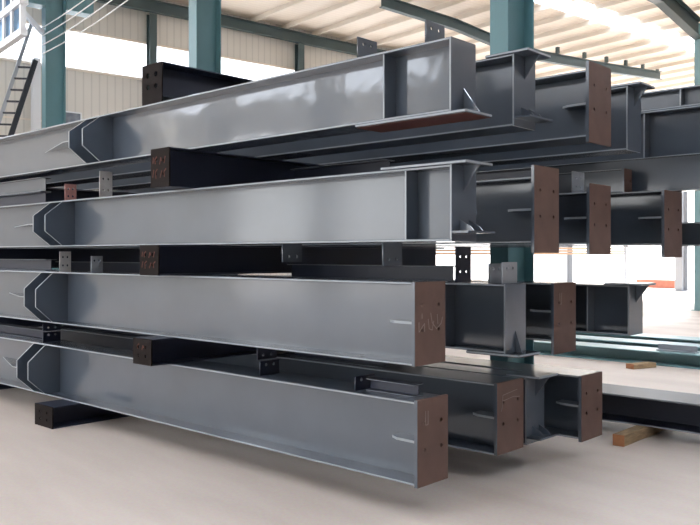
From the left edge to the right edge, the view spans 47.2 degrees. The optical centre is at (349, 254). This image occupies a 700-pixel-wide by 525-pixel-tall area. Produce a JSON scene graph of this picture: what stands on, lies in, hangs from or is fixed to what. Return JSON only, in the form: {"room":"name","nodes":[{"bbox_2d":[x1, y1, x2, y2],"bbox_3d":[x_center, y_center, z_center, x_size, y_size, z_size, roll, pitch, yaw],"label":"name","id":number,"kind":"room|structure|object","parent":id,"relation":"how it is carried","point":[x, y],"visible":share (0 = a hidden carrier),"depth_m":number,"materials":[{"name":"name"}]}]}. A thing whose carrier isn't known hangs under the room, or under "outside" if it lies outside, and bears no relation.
{"room":"metal workshop","nodes":[
{"label":"metal workshop","id":0,"kind":"room"},
{"bbox_2d":[0,0,27,53],"bbox_3d":[-8.420,-6.375,19.654,0.202,2.550,2.760,0,0,-39],"label":"cab","id":1,"kind":"structure","parent":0,"point":[16,12],"depth_m":19.13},
{"bbox_2d":[0,0,392,274],"bbox_3d":[-5.525,-3.250,24.346,50.000,9.700,0.144,0,0,-39],"label":"wall","id":2,"kind":"structure","parent":0,"point":[126,23],"depth_m":23.41,"materials":[{"name":"beige metal"}]},
{"bbox_2d":[3,116,41,120],"bbox_3d":[-5.487,-3.670,24.299,50.000,0.040,0.072,0,0,-39],"label":"trim","id":3,"kind":"structure","parent":2,"relation":"attached to","point":[3,116],"depth_m":21.55,"materials":[{"name":"beige paint"}]},
{"bbox_2d":[0,57,141,80],"bbox_3d":[-5.468,-5.200,24.275,50.000,0.070,0.090,0,0,-39],"label":"trim","id":4,"kind":"structure","parent":2,"relation":"attached to","point":[1,58],"depth_m":22.70,"materials":[{"name":"beige paint"}]},
{"bbox_2d":[66,111,81,122],"bbox_3d":[-7.771,-3.780,22.432,0.540,0.460,0.024,0,0,-39],"label":"wall picture","id":5,"kind":"object","parent":2,"relation":"attached to","point":[70,116],"visible":0.36,"depth_m":22.43,"materials":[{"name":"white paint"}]},
{"bbox_2d":[0,24,294,79],"bbox_3d":[-5.525,-5.740,24.345,50.000,1.080,0.060,0,0,-39],"label":"window","id":6,"kind":"structure","parent":2,"relation":"in","point":[83,51],"depth_m":23.27,"materials":[{"name":"glass"}]},
{"bbox_2d":[26,21,294,70],"bbox_3d":[-5.468,-6.280,24.275,50.000,0.060,0.090,0,0,-39],"label":"trim","id":7,"kind":"structure","parent":2,"relation":"attached to","point":[27,22],"depth_m":24.13,"materials":[{"name":"beige paint"}]},
{"bbox_2d":[0,269,699,524],"bbox_3d":[7.330,1.700,18.776,115.000,0.200,100.000,0,0,-39],"label":"floor","id":8,"kind":"structure","parent":0,"point":[130,470],"depth_m":5.71,"materials":[{"name":"concrete"}]},
{"bbox_2d":[0,384,15,389],"bbox_3d":[-3.462,1.500,10.408,0.160,0.199,2.588,0,0,43],"label":"bearer","id":9,"kind":"object","parent":8,"relation":"on","point":[2,386],"visible":0.02,"depth_m":9.62,"materials":[{"name":"blue paint"}]},
{"bbox_2d":[0,23,37,136],"bbox_3d":[-9.130,-2.257,20.135,2.474,7.712,0.250,0,0,-39],"label":"ladder","id":10,"kind":"object","parent":8,"relation":"on","point":[32,68],"visible":0.82,"depth_m":20.60,"materials":[{"name":"grey metal"}]},
{"bbox_2d":[31,57,40,130],"bbox_3d":[-8.473,-1.850,21.629,0.200,6.900,0.200,0,0,-39],"label":"wall post","id":11,"kind":"object","parent":8,"relation":"on","point":[36,81],"visible":0.29,"depth_m":21.57,"materials":[{"name":"white metal"}]},
{"bbox_2d":[26,0,93,268],"bbox_3d":[-7.434,-3.045,20.078,1.934,9.290,0.420,0,0,-39],"label":"steel column","id":12,"kind":"structure","parent":8,"relation":"on","point":[54,60],"depth_m":20.09,"materials":[{"name":"teal metal"}]},
{"bbox_2d":[42,0,84,27],"bbox_3d":[-5.317,-5.790,17.053,0.028,0.344,7.367,0,0,-39],"label":"wire","id":13,"kind":"object","parent":12,"relation":"attached to","point":[82,0],"visible":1,"depth_m":18.73,"materials":[{"name":"white paint"}]},
{"bbox_2d":[42,0,96,35],"bbox_3d":[-5.317,-5.590,17.053,0.028,0.344,7.367,0,0,-39],"label":"wire","id":14,"kind":"object","parent":12,"relation":"attached to","point":[95,0],"visible":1,"depth_m":18.38,"materials":[{"name":"white paint"}]},
{"bbox_2d":[42,0,112,44],"bbox_3d":[-5.317,-5.348,17.053,0.028,0.328,7.366,0,0,-39],"label":"wire","id":15,"kind":"object","parent":12,"relation":"attached to","point":[110,0],"visible":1,"depth_m":17.96,"materials":[{"name":"white paint"}]},
{"bbox_2d":[42,0,127,53],"bbox_3d":[-5.317,-5.109,17.054,0.028,0.305,7.367,0,0,-39],"label":"wire","id":16,"kind":"object","parent":12,"relation":"attached to","point":[126,0],"visible":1,"depth_m":17.53,"materials":[{"name":"white paint"}]},
{"bbox_2d":[35,399,128,428],"bbox_3d":[-1.829,1.500,8.595,0.340,0.199,3.040,0,0,43],"label":"bearer","id":17,"kind":"object","parent":8,"relation":"on","point":[61,413],"visible":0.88,"depth_m":7.62,"materials":[{"name":"blue paint"}]},
{"bbox_2d":[0,331,447,488],"bbox_3d":[-2.863,1.097,7.943,9.022,0.625,0.490,0,0,43],"label":"girder","id":18,"kind":"object","parent":17,"relation":"on","point":[337,423],"visible":0.97,"depth_m":6.02,"materials":[{"name":"grey metal"}]},
{"bbox_2d":[0,323,56,339],"bbox_3d":[-3.645,0.840,8.882,1.400,0.100,0.120,0,0,43],"label":"girder","id":19,"kind":"object","parent":18,"relation":"on","point":[10,329],"visible":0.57,"depth_m":8.83,"materials":[{"name":"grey metal"}]},
{"bbox_2d":[0,317,62,326],"bbox_3d":[-3.225,0.780,10.665,0.160,0.210,3.288,0,0,43],"label":"bearer","id":20,"kind":"object","parent":18,"relation":"on","point":[2,319],"visible":0.02,"depth_m":9.80,"materials":[{"name":"blue paint"}]},
{"bbox_2d":[133,336,280,365],"bbox_3d":[-0.432,0.780,7.823,0.260,0.210,3.682,0,0,43],"label":"bearer","id":21,"kind":"object","parent":18,"relation":"on","point":[148,350],"visible":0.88,"depth_m":6.70,"materials":[{"name":"blue paint"}]},
{"bbox_2d":[0,252,444,366],"bbox_3d":[-2.870,0.370,7.950,9.002,0.810,0.490,0,0,43],"label":"girder","id":22,"kind":"object","parent":21,"relation":"on","point":[401,322],"visible":1,"depth_m":6.08,"materials":[{"name":"grey metal"}]},
{"bbox_2d":[0,259,56,270],"bbox_3d":[-3.645,0.104,8.882,1.400,0.120,0.120,0,0,43],"label":"girder","id":23,"kind":"object","parent":22,"relation":"on","point":[5,264],"visible":1,"depth_m":8.75,"materials":[{"name":"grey metal"}]},
{"bbox_2d":[0,248,139,267],"bbox_3d":[-3.225,0.042,10.665,0.160,0.242,3.288,0,0,43],"label":"bearer","id":24,"kind":"object","parent":22,"relation":"on","point":[77,255],"visible":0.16,"depth_m":10.31,"materials":[{"name":"blue paint"}]},
{"bbox_2d":[140,245,444,275],"bbox_3d":[-0.309,0.042,7.764,0.260,0.242,3.802,0,0,43],"label":"bearer","id":25,"kind":"object","parent":22,"relation":"on","point":[155,260],"visible":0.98,"depth_m":7.07,"materials":[{"name":"blue paint"}]},
{"bbox_2d":[0,159,494,265],"bbox_3d":[-2.738,-0.355,7.811,9.385,0.850,0.465,0,0,43],"label":"girder","id":26,"kind":"object","parent":25,"relation":"on","point":[393,206],"visible":1,"depth_m":5.83,"materials":[{"name":"grey metal"}]},
{"bbox_2d":[0,191,50,205],"bbox_3d":[-3.686,-0.596,8.838,1.400,0.130,0.120,0,0,43],"label":"girder","id":27,"kind":"object","parent":26,"relation":"on","point":[32,197],"visible":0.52,"depth_m":8.69,"materials":[{"name":"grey metal"}]},
{"bbox_2d":[0,177,50,195],"bbox_3d":[-3.686,-0.736,8.838,1.400,0.148,0.120,0,0,43],"label":"girder","id":28,"kind":"object","parent":27,"relation":"on","point":[37,184],"visible":0.91,"depth_m":8.67,"materials":[{"name":"grey metal"}]},
{"bbox_2d":[151,147,324,189],"bbox_3d":[-0.214,-0.687,7.690,0.250,0.305,3.782,0,0,43],"label":"bearer","id":29,"kind":"object","parent":26,"relation":"on","point":[175,168],"visible":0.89,"depth_m":6.64,"materials":[{"name":"blue paint"}]},
{"bbox_2d":[0,20,491,181],"bbox_3d":[-2.747,-1.119,7.807,9.378,0.602,0.447,0,0,43],"label":"girder","id":30,"kind":"object","parent":29,"relation":"on","point":[432,82],"visible":1,"depth_m":5.79,"materials":[{"name":"grey metal"}]},
{"bbox_2d":[142,61,254,105],"bbox_3d":[-0.671,-1.466,8.051,0.300,0.368,3.070,0,0,43],"label":"bearer","id":31,"kind":"object","parent":30,"relation":"on","point":[166,80],"visible":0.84,"depth_m":7.08,"materials":[{"name":"black metal"}]},
{"bbox_2d":[0,47,552,187],"bbox_3d":[-2.197,-1.084,8.409,9.370,0.488,0.312,0,0,43],"label":"girder","id":32,"kind":"object","parent":29,"relation":"on","point":[505,81],"visible":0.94,"depth_m":5.57,"materials":[{"name":"grey metal"}]},
{"bbox_2d":[514,114,552,123],"bbox_3d":[1.210,-0.895,5.277,0.114,0.012,0.300,0,0,43],"label":"metal plate","id":33,"kind":"object","parent":32,"relation":"attached to","point":[518,118],"depth_m":5.26,"materials":[{"name":"grey metal"}]},
{"bbox_2d":[51,60,610,190],"bbox_3d":[-1.597,-1.107,9.073,9.354,0.585,0.363,0,0,43],"label":"girder","id":34,"kind":"object","parent":29,"relation":"on","point":[578,103],"visible":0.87,"depth_m":6.18,"materials":[{"name":"grey metal"}]},
{"bbox_2d":[112,81,654,192],"bbox_3d":[-1.075,-1.104,9.600,9.406,0.528,0.284,0,0,43],"label":"girder","id":35,"kind":"object","parent":29,"relation":"on","point":[625,98],"visible":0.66,"depth_m":6.61,"materials":[{"name":"grey metal"}]},
{"bbox_2d":[476,105,699,171],"bbox_3d":[0.987,-1.062,8.890,7.400,0.445,0.250,0,0,43],"label":"girder","id":36,"kind":"object","parent":29,"relation":"on","point":[673,131],"visible":0.19,"depth_m":7.19,"materials":[{"name":"grey metal"}]},
{"bbox_2d":[641,85,699,111],"bbox_3d":[2.955,-1.373,7.041,2.000,0.174,0.200,0,0,43],"label":"girder","id":37,"kind":"object","parent":36,"relation":"on","point":[686,96],"visible":0.42,"depth_m":7.11,"materials":[{"name":"grey metal"}]},
{"bbox_2d":[452,230,494,233],"bbox_3d":[0.731,-0.135,4.735,0.114,0.012,0.285,0,0,43],"label":"metal plate","id":38,"kind":"object","parent":26,"relation":"attached to","point":[453,231],"depth_m":4.70,"materials":[{"name":"grey metal"}]},
{"bbox_2d":[30,165,558,252],"bbox_3d":[-2.056,-0.310,8.639,9.266,0.590,0.338,0,0,43],"label":"girder","id":39,"kind":"object","parent":25,"relation":"on","point":[519,210],"visible":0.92,"depth_m":5.62,"materials":[{"name":"grey metal"}]},
{"bbox_2d":[476,167,530,179],"bbox_3d":[1.019,-0.565,5.753,0.700,0.070,0.120,0,0,43],"label":"girder","id":40,"kind":"object","parent":39,"relation":"on","point":[516,172],"visible":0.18,"depth_m":5.67,"materials":[{"name":"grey metal"}]},
{"bbox_3d":[-0.103,-0.595,6.786,1.050,0.130,0.120,0,0,43],"label":"girder","id":41,"kind":"object","parent":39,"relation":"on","visible":0},
{"bbox_2d":[290,159,394,178],"bbox_3d":[-0.084,-0.711,6.769,1.100,0.099,0.120,0,0,43],"label":"girder","id":42,"kind":"object","parent":41,"relation":"on","point":[374,165],"visible":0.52,"depth_m":6.73,"materials":[{"name":"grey metal"}]},
{"bbox_2d":[93,171,610,253],"bbox_3d":[-1.476,-0.328,9.287,9.240,0.645,0.363,0,0,43],"label":"girder","id":43,"kind":"object","parent":25,"relation":"on","point":[584,217],"visible":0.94,"depth_m":6.25,"materials":[{"name":"metal"}]},
{"bbox_2d":[402,190,681,256],"bbox_3d":[-0.792,-0.255,9.867,9.460,0.550,0.383,0,0,43],"label":"girder","id":44,"kind":"object","parent":25,"relation":"on","point":[638,218],"visible":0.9,"depth_m":6.79,"materials":[{"name":"grey metal"}]},
{"bbox_2d":[46,187,136,201],"bbox_3d":[-3.225,-0.687,10.665,0.160,0.305,3.288,0,0,43],"label":"bearer","id":45,"kind":"object","parent":44,"relation":"on","point":[57,194],"visible":0.02,"depth_m":10.25,"materials":[{"name":"blue paint"}]},
{"bbox_2d":[477,153,699,191],"bbox_3d":[2.059,-0.679,7.323,3.500,0.298,0.160,0,0,43],"label":"girder","id":46,"kind":"object","parent":44,"relation":"on","point":[677,173],"visible":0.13,"depth_m":6.80,"materials":[{"name":"grey metal"}]},
{"bbox_2d":[559,168,631,192],"bbox_3d":[1.803,-0.630,7.326,1.520,0.200,0.153,0,0,43],"label":"girder","id":47,"kind":"object","parent":44,"relation":"on","point":[620,180],"visible":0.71,"depth_m":6.93,"materials":[{"name":"grey metal"}]},
{"bbox_2d":[435,222,699,247],"bbox_3d":[2.275,-0.185,8.001,4.500,0.210,0.250,0,0,43],"label":"girder","id":48,"kind":"object","parent":25,"relation":"on","point":[690,231],"visible":0.08,"depth_m":7.26,"materials":[{"name":"grey metal"}]},
{"bbox_2d":[52,269,575,354],"bbox_3d":[-1.578,0.497,9.396,8.942,0.555,0.363,0,0,43],"label":"girder","id":49,"kind":"object","parent":21,"relation":"on","point":[550,306],"visible":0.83,"depth_m":6.45,"materials":[{"name":"metal"}]},
{"bbox_2d":[445,247,539,357],"bbox_3d":[-2.139,0.319,8.616,9.175,0.757,0.294,0,0,43],"label":"girder","id":50,"kind":"object","parent":21,"relation":"on","point":[483,318],"visible":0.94,"depth_m":5.71,"materials":[{"name":"grey metal"}]},
{"bbox_2d":[55,261,241,275],"bbox_3d":[-2.336,0.140,8.790,3.450,0.120,0.120,0,0,43],"label":"girder","id":51,"kind":"object","parent":50,"relation":"on","point":[130,267],"visible":0.26,"depth_m":9.10,"materials":[{"name":"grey metal"}]},
{"bbox_2d":[287,264,454,281],"bbox_3d":[0.124,0.140,6.523,1.740,0.120,0.120,0,0,43],"label":"girder","id":52,"kind":"object","parent":50,"relation":"on","point":[404,272],"visible":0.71,"depth_m":6.44,"materials":[{"name":"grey metal"}]},
{"bbox_2d":[576,282,655,335],"bbox_3d":[-0.909,0.456,9.868,9.286,0.438,0.304,0,0,43],"label":"girder","id":53,"kind":"object","parent":21,"relation":"on","point":[612,308],"visible":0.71,"depth_m":6.93,"materials":[{"name":"grey metal"}]},
{"bbox_2d":[366,377,422,396],"bbox_3d":[0.285,0.850,5.178,0.400,0.080,0.100,0,0,43],"label":"girder","id":54,"kind":"object","parent":18,"relation":"on","point":[377,384],"visible":1,"depth_m":5.16,"materials":[{"name":"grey metal"}]},
{"bbox_2d":[38,325,522,455],"bbox_3d":[-2.154,1.147,8.749,8.972,0.505,0.353,0,0,43],"label":"girder","id":55,"kind":"object","parent":17,"relation":"on","point":[485,411],"visible":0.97,"depth_m":6.00,"materials":[{"name":"grey metal"}]},
{"bbox_2d":[61,325,154,336],"bbox_3d":[-2.308,0.850,8.819,3.450,0.100,0.120,0,0,43],"label":"girder","id":56,"kind":"object","parent":55,"relation":"on","point":[64,326],"visible":0.19,"depth_m":9.26,"materials":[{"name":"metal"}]},
{"bbox_2d":[291,352,389,367],"bbox_3d":[-0.103,0.850,6.786,1.050,0.100,0.120,0,0,43],"label":"girder","id":57,"kind":"object","parent":55,"relation":"on","point":[299,355],"visible":0.48,"depth_m":6.73,"materials":[{"name":"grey metal"}]},
{"bbox_2d":[421,363,559,444],"bbox_3d":[-1.857,1.143,9.000,9.070,0.513,0.302,0,0,43],"label":"girder","id":58,"kind":"object","parent":17,"relation":"on","point":[534,381],"visible":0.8,"depth_m":6.00,"materials":[{"name":"grey metal"}]},
{"bbox_2d":[527,431,559,440],"bbox_3d":[1.440,1.345,5.969,0.114,0.012,0.290,0,0,43],"label":"metal plate","id":59,"kind":"object","parent":58,"relation":"attached to","point":[532,435],"depth_m":5.93,"materials":[{"name":"grey metal"}]},
{"bbox_2d":[440,355,601,441],"bbox_3d":[-1.498,1.170,9.315,9.170,0.500,0.353,0,0,43],"label":"girder","id":60,"kind":"object","parent":17,"relation":"on","point":[573,397],"visible":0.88,"depth_m":6.33,"materials":[{"name":"grey metal"}]},
{"bbox_2d":[146,13,156,89],"bbox_3d":[-5.867,-2.760,23.734,0.240,8.720,0.200,0,0,-39],"label":"wall post","id":61,"kind":"object","parent":8,"relation":"on","point":[151,19],"visible":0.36,"depth_m":23.68,"materials":[{"name":"teal metal"}]},
{"bbox_2d":[189,0,220,72],"bbox_3d":[-2.622,-3.050,14.497,0.620,9.300,0.420,0,0,-39],"label":"steel column","id":62,"kind":"structure","parent":8,"relation":"on","point":[204,15],"depth_m":14.49,"materials":[{"name":"teal metal"}]},
{"bbox_2d":[295,43,303,70],"bbox_3d":[-1.705,-2.760,27.096,0.260,8.720,0.200,0,0,-39],"label":"wall post","id":63,"kind":"object","parent":8,"relation":"on","point":[299,49],"visible":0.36,"depth_m":27.05,"materials":[{"name":"teal metal"}]},
{"bbox_2d":[94,0,385,55],"bbox_3d":[1.866,-7.330,29.916,27.500,0.380,0.200,0,0,-39],"label":"rafter","id":64,"kind":"object","parent":63,"relation":"on","point":[151,6],"visible":0.4,"depth_m":25.82,"materials":[{"name":"teal metal"}]},
{"bbox_2d":[490,0,533,363],"bbox_3d":[1.819,-3.050,9.000,0.570,9.300,0.380,0,0,-39],"label":"steel column","id":65,"kind":"structure","parent":8,"relation":"on","point":[511,21],"depth_m":9.02,"materials":[{"name":"teal metal"}]},
{"bbox_2d":[557,247,572,281],"bbox_3d":[10.891,-2.100,40.626,0.620,7.400,0.720,0,0,-39],"label":"steel column","id":66,"kind":"structure","parent":8,"relation":"on","point":[564,262],"depth_m":40.55,"materials":[{"name":"grey"}]},
{"bbox_2d":[534,340,699,368],"bbox_3d":[5.057,1.500,11.387,10.000,0.200,0.500,0,0,43],"label":"girder","id":67,"kind":"object","parent":8,"relation":"on","point":[584,350],"visible":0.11,"depth_m":12.13,"materials":[{"name":"teal paint"},{"name":"steel"}]},
{"bbox_2d":[656,344,699,352],"bbox_3d":[4.763,1.355,11.658,0.560,0.090,0.200,0,0,43],"label":"steel offcut","id":68,"kind":"object","parent":67,"relation":"on","point":[661,347],"visible":1,"depth_m":11.64,"materials":[{"name":"grey metal"}]},
{"bbox_2d":[576,335,699,350],"bbox_3d":[5.599,1.490,11.976,10.000,0.220,0.500,0,0,43],"label":"girder","id":69,"kind":"object","parent":8,"relation":"on","point":[580,338],"visible":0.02,"depth_m":12.95,"materials":[{"name":"teal paint"},{"name":"steel"}]},
{"bbox_2d":[576,332,699,343],"bbox_3d":[6.141,1.480,12.564,10.000,0.240,0.500,0,0,43],"label":"girder","id":70,"kind":"object","parent":8,"relation":"on","point":[684,339],"visible":0.02,"depth_m":13.41,"materials":[{"name":"metal"}]},
{"bbox_2d":[613,425,665,446],"bbox_3d":[2.599,1.553,7.098,0.100,0.094,1.040,0,0,43],"label":"block","id":71,"kind":"object","parent":8,"relation":"on","point":[623,438],"visible":0.79,"depth_m":6.85,"materials":[{"name":"brown wood"}]},
{"bbox_2d":[626,361,655,368],"bbox_3d":[4.129,1.565,11.374,0.450,0.070,0.140,0,0,-27],"label":"block","id":72,"kind":"object","parent":8,"relation":"on","point":[638,365],"visible":1,"depth_m":11.31,"materials":[{"name":"brown wood"}]},
{"bbox_2d":[624,247,664,281],"bbox_3d":[13.895,0.400,37.861,0.120,2.400,2.076,0,0,-39],"label":"prop","id":73,"kind":"object","parent":8,"relation":"on","point":[625,248],"visible":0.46,"depth_m":38.56,"materials":[{"name":"grey paint"}]},
{"bbox_2d":[636,279,674,288],"bbox_3d":[14.906,1.400,39.036,0.250,0.400,2.000,0,0,-39],"label":"wall","id":74,"kind":"structure","parent":8,"relation":"on","point":[659,283],"depth_m":38.77,"materials":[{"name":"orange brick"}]},
{"bbox_2d":[673,192,689,290],"bbox_3d":[14.793,-2.450,35.795,0.620,8.100,0.470,0,0,-39],"label":"steel column","id":75,"kind":"structure","parent":8,"relation":"on","point":[681,263],"depth_m":35.84,"materials":[{"name":"grey metal"}]},
{"bbox_2d":[692,23,699,310],"bbox_3d":[10.214,-2.525,23.162,0.620,8.250,0.420,0,0,-39],"label":"steel column","id":76,"kind":"structure","parent":8,"relation":"on","point":[696,42],"depth_m":23.04,"materials":[{"name":"metal"}]},
{"bbox_2d":[647,0,699,39],"bbox_3d":[8.114,-6.850,21.465,4.800,1.340,0.260,0,0,-39],"label":"rafter","id":77,"kind":"object","parent":76,"relation":"on","point":[679,12],"visible":1,"depth_m":22.37,"materials":[{"name":"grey metal"}]},
{"bbox_3d":[-1.183,1.553,10.815,0.100,0.094,0.700,0,0,43],"label":"block","id":78,"kind":"object","parent":8,"relation":"on","visible":0},
{"bbox_2d":[602,383,699,433],"bbox_3d":[0.940,1.380,8.913,8.300,0.250,0.520,0,0,43],"label":"girder","id":79,"kind":"object","parent":78,"relation":"on","point":[654,408],"visible":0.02,"depth_m":7.22,"materials":[{"name":"grey metal"}]},
{"bbox_2d":[167,0,693,91],"bbox_3d":[-4.596,-7.720,20.808,51.000,0.040,7.150,0,0,-39],"label":"ceiling","id":80,"kind":"structure","parent":0,"point":[250,9],"depth_m":27.03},
{"bbox_2d":[379,0,661,79],"bbox_3d":[6.779,-7.190,27.972,15.100,0.900,0.181,0,0,-39],"label":"rafter","id":81,"kind":"object","parent":80,"relation":"attached to","point":[396,6],"visible":0.75,"depth_m":25.89,"materials":[{"name":"teal metal"}]},
{"bbox_2d":[580,0,699,36],"bbox_3d":[1.264,-7.720,13.554,51.001,0.040,9.500,0,0,-39],"label":"ceiling","id":82,"kind":"structure","parent":0,"point":[633,4],"depth_m":25.16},
{"bbox_2d":[250,0,306,21],"bbox_3d":[5.046,-7.610,15.870,0.085,0.140,26.350,0,0,-39],"label":"purlin","id":83,"kind":"structure","parent":82,"relation":"attached to","point":[294,2],"depth_m":24.88,"materials":[{"name":"beige paint"}]},
{"bbox_2d":[282,0,360,28],"bbox_3d":[6.018,-7.610,16.656,0.085,0.140,26.350,0,0,-39],"label":"purlin","id":84,"kind":"structure","parent":82,"relation":"attached to","point":[347,2],"depth_m":25.23,"materials":[{"name":"beige paint"}]},
{"bbox_2d":[312,0,414,35],"bbox_3d":[6.991,-7.610,17.441,0.082,0.140,26.350,0,0,-39],"label":"purlin","id":85,"kind":"structure","parent":82,"relation":"attached to","point":[378,10],"depth_m":25.99,"materials":[{"name":"beige paint"}]},
{"bbox_2d":[340,0,469,41],"bbox_3d":[7.963,-7.610,18.227,0.085,0.140,26.350,0,0,-39],"label":"purlin","id":86,"kind":"structure","parent":82,"relation":"attached to","point":[453,2],"depth_m":26.26,"materials":[{"name":"beige paint"}]},
{"bbox_2d":[370,6,489,46],"bbox_3d":[8.935,-7.610,19.012,0.085,0.140,26.350,0,0,-39],"label":"purlin","id":87,"kind":"structure","parent":82,"relation":"attached to","point":[484,9],"depth_m":27.11,"materials":[{"name":"beige paint"}]},
{"bbox_2d":[401,0,577,47],"bbox_3d":[9.908,-7.610,19.797,0.085,0.140,26.350,0,0,-39],"label":"purlin","id":88,"kind":"structure","parent":82,"relation":"attached to","point":[560,2],"depth_m":24.79,"materials":[{"name":"beige paint"}]},
{"bbox_2d":[466,0,631,43],"bbox_3d":[10.880,-7.610,20.583,0.082,0.140,26.350,0,0,-39],"label":"purlin","id":89,"kind":"structure","parent":82,"relation":"attached to","point":[613,2],"depth_m":25.19,"materials":[{"name":"beige paint"}]},
{"bbox_2d":[476,0,685,54],"bbox_3d":[11.853,-7.610,21.368,0.082,0.140,26.350,0,0,-39],"label":"purlin","id":90,"kind":"structure","parent":82,"relation":"attached to","point":[651,6],"depth_m":26.22,"materials":[{"name":"beige paint"}]},
{"bbox_2d":[535,32,688,69],"bbox_3d":[14.770,-7.610,23.725,0.082,0.140,26.350,0,0,-39],"label":"purlin","id":91,"kind":"structure","parent":82,"relation":"attached to","point":[680,35],"depth_m":29.34,"materials":[{"name":"beige paint"}]},
{"bbox_2d":[534,0,693,50],"bbox_3d":[-2.035,-7.720,17.638,51.000,0.040,1.001,0,0,-39],"label":"window","id":92,"kind":"structure","parent":82,"relation":"attached to","point":[577,5],"depth_m":26.34,"materials":[{"name":"white"}]},
{"bbox_2d":[535,40,693,77],"bbox_3d":[15.742,-7.610,24.510,0.082,0.140,26.350,0,0,-39],"label":"purlin","id":93,"kind":"structure","parent":82,"relation":"attached to","point":[689,43],"depth_m":30.61,"materials":[{"name":"beige paint"}]},
{"bbox_2d":[534,5,699,49],"bbox_3d":[12.825,-7.610,22.154,0.082,0.140,26.350,0,0,-39],"label":"purlin","id":94,"kind":"structure","parent":82,"relation":"attached to","point":[696,8],"depth_m":27.17,"materials":[{"name":"beige paint"}]},
{"bbox_2d":[553,22,699,54],"bbox_3d":[13.797,-7.610,22.939,0.082,0.140,26.350,0,0,-39],"label":"purlin","id":95,"kind":"structure","parent":82,"relation":"attached to","point":[672,26],"depth_m":28.19,"materials":[{"name":"beige paint"}]},
{"bbox_2d":[611,66,693,84],"bbox_3d":[18.659,-7.610,26.867,0.082,0.140,26.350,0,0,-39],"label":"purlin","id":96,"kind":"structure","parent":82,"relation":"attached to","point":[692,67],"depth_m":33.67,"materials":[{"name":"beige paint"}]},
{"bbox_2d":[611,58,693,77],"bbox_3d":[17.687,-7.610,26.081,0.082,0.140,26.350,0,0,-39],"label":"purlin","id":97,"kind":"structure","parent":82,"relation":"attached to","point":[687,61],"depth_m":32.16,"materials":[{"name":"beige paint"}]},
{"bbox_2d":[622,50,693,66],"bbox_3d":[16.715,-7.610,25.296,0.082,0.140,26.350,0,0,-39],"label":"purlin","id":98,"kind":"structure","parent":82,"relation":"attached to","point":[690,52],"depth_m":31.02,"materials":[{"name":"beige paint"}]},
{"bbox_2d":[644,73,693,84],"bbox_3d":[19.632,-7.610,27.652,0.082,0.140,26.350,0,0,-39],"label":"purlin","id":99,"kind":"structure","parent":82,"relation":"attached to","point":[687,75],"depth_m":34.69,"materials":[{"name":"beige paint"}]},
{"bbox_2d":[645,80,693,91],"bbox_3d":[20.604,-7.610,28.438,0.082,0.140,26.350,0,0,-39],"label":"purlin","id":100,"kind":"structure","parent":82,"relation":"attached to","point":[691,81],"depth_m":35.98,"materials":[{"name":"beige paint"}]},
{"bbox_3d":[7.505,-2.850,34.870,16.500,4.700,0.120,0,0,-39],"label":"gable","id":101,"kind":"object","parent":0,"visible":0},
{"bbox_2d":[436,247,628,254],"bbox_3d":[7.499,-0.242,34.878,16.500,0.445,0.066,0,0,-39],"label":"door","id":102,"kind":"structure","parent":101,"relation":"attached to","point":[452,250],"depth_m":36.41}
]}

